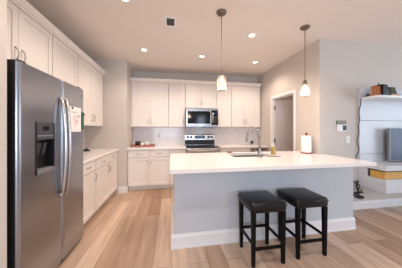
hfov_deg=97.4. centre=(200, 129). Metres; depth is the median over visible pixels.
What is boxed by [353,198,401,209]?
baseboard
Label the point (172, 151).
base cabinet
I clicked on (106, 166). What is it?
base cabinet
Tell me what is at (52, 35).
wall
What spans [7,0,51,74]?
upper cabinet
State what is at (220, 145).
countertop
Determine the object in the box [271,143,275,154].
soap bottle
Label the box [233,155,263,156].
sink
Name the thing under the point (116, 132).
wall
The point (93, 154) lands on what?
countertop
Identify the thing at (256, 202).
bar stool
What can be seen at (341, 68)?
wall
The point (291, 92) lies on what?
trim
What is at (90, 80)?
upper cabinet
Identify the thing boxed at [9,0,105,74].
trim
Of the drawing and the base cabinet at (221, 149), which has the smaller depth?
the drawing
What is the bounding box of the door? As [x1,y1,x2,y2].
[274,100,292,150]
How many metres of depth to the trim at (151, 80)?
4.21 m
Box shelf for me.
[361,95,401,100]
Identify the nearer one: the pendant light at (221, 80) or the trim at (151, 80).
the pendant light at (221, 80)
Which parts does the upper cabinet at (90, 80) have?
door, door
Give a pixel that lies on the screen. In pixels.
(394, 135)
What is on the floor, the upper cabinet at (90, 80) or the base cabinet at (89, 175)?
the base cabinet at (89, 175)
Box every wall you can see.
[0,0,6,267]
[52,35,84,148]
[85,58,132,192]
[133,71,292,151]
[257,42,313,152]
[314,39,401,201]
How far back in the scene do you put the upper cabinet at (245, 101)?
4.47 m
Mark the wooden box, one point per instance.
(375, 173)
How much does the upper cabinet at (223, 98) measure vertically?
1.028 m
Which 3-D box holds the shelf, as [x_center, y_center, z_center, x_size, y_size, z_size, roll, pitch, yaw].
[3.448,-0.499,2.872,1.750,0.035,0.260,0,0,-10]
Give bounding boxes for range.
[185,134,219,152]
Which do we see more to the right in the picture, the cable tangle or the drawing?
the cable tangle
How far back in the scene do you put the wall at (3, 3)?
1.12 m
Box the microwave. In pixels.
[185,108,217,126]
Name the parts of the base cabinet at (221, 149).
drawer, drawer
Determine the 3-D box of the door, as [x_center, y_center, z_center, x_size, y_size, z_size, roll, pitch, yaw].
[2.012,0.304,4.052,0.702,1.958,0.074,0,0,-10]
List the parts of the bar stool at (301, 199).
leg, leg, seat, leg, leg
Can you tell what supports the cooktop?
in the range
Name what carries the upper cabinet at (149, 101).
attached to the wall at (169, 135)
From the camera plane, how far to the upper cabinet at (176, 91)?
4.20 m
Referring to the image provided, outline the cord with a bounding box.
[355,98,360,158]
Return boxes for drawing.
[69,106,80,131]
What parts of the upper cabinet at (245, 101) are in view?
door, door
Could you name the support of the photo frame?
on the unit
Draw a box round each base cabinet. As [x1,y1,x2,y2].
[83,160,96,224]
[89,151,116,218]
[128,149,169,189]
[170,149,185,187]
[220,148,250,152]
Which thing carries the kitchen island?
on the floor
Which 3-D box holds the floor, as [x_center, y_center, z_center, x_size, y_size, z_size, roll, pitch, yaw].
[2.134,1.345,0.606,8.030,0.100,8.730,0,0,-10]
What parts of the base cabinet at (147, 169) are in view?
drawer, door, drawer, door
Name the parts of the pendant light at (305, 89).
lamp shade, bulb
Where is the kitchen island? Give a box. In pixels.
[171,167,355,249]
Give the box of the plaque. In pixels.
[336,121,346,123]
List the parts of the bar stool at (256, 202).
leg, leg, seat, leg, leg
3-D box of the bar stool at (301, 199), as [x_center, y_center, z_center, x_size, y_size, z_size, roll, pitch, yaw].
[1.101,0.995,1.946,0.371,0.601,0.351,0,0,-10]
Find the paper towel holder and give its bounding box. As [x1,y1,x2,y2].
[300,133,311,153]
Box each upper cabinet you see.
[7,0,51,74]
[52,36,77,86]
[78,56,102,125]
[131,82,168,126]
[169,83,184,126]
[185,84,215,108]
[216,85,230,126]
[231,86,259,126]
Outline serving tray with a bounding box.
[131,144,154,146]
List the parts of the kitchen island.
baseboard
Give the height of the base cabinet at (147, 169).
0.873 m
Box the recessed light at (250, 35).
[247,33,256,37]
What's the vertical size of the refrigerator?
1.785 m
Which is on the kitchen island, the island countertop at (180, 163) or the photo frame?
the island countertop at (180, 163)
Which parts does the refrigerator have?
freezer door, control panel, handle, handle, fridge door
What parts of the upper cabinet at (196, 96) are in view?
door, door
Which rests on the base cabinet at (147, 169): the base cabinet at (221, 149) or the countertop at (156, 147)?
the countertop at (156, 147)
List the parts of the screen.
screen glass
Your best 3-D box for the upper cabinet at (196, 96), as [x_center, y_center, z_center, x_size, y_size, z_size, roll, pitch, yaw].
[-0.012,-0.810,4.398,0.764,0.580,0.298,0,0,-10]
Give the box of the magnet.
[82,112,84,128]
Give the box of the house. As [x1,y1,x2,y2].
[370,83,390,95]
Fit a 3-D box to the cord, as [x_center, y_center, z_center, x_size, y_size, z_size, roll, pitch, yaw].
[2.505,-0.025,2.812,0.094,0.961,0.027,0,0,-10]
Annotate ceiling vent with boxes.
[164,16,175,27]
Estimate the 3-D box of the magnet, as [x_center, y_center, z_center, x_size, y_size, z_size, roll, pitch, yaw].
[-1.369,-0.105,2.054,0.020,0.200,0.032,0,0,-10]
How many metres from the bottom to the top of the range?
1.190 m
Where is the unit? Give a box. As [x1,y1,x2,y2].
[358,88,401,193]
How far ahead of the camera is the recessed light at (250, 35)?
2.66 m
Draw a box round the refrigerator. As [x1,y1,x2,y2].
[7,59,82,267]
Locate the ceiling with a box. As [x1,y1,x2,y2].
[26,0,401,76]
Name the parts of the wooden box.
lid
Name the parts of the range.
vent panel, oven door, oven handle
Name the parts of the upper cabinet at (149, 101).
door, door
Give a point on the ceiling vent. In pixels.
(169, 21)
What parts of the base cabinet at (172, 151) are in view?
door, drawer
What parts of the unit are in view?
panel, panel, panel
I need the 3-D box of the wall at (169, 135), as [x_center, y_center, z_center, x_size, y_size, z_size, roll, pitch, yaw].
[1.424,-0.067,4.847,8.030,2.724,0.129,0,0,-10]
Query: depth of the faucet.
2.46 m
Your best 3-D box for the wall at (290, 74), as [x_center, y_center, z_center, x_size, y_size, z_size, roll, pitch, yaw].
[1.734,-0.067,3.854,0.115,2.724,1.951,0,0,-10]
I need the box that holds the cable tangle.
[353,180,363,198]
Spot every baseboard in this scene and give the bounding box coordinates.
[118,186,126,192]
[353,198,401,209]
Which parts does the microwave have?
door, control panel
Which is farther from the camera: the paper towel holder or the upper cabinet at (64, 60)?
the paper towel holder
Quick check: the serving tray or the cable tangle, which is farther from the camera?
the serving tray
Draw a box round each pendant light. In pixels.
[216,9,226,90]
[300,24,309,95]
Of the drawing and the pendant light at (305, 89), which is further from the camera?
the pendant light at (305, 89)
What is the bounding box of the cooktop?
[185,145,219,147]
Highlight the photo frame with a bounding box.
[389,87,400,95]
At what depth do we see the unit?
2.88 m
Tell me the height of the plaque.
0.056 m
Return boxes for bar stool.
[238,191,286,267]
[277,188,328,259]
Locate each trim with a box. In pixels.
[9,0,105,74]
[130,77,260,86]
[271,89,295,150]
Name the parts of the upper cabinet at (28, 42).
door, door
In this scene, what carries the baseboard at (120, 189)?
attached to the wall at (116, 132)
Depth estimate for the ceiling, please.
2.47 m
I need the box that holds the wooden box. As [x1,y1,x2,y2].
[370,169,401,179]
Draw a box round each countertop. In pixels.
[83,149,118,163]
[127,145,185,149]
[170,151,376,173]
[217,144,267,147]
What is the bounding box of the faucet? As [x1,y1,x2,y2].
[245,127,261,156]
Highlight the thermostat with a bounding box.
[337,125,346,130]
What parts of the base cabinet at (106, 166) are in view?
drawer, door, drawer, door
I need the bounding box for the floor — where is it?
[57,188,401,267]
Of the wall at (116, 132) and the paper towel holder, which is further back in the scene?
the wall at (116, 132)
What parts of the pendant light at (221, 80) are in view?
rod, lamp shade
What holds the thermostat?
attached to the wall at (341, 68)
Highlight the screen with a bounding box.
[387,128,401,160]
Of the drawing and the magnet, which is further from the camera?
the magnet

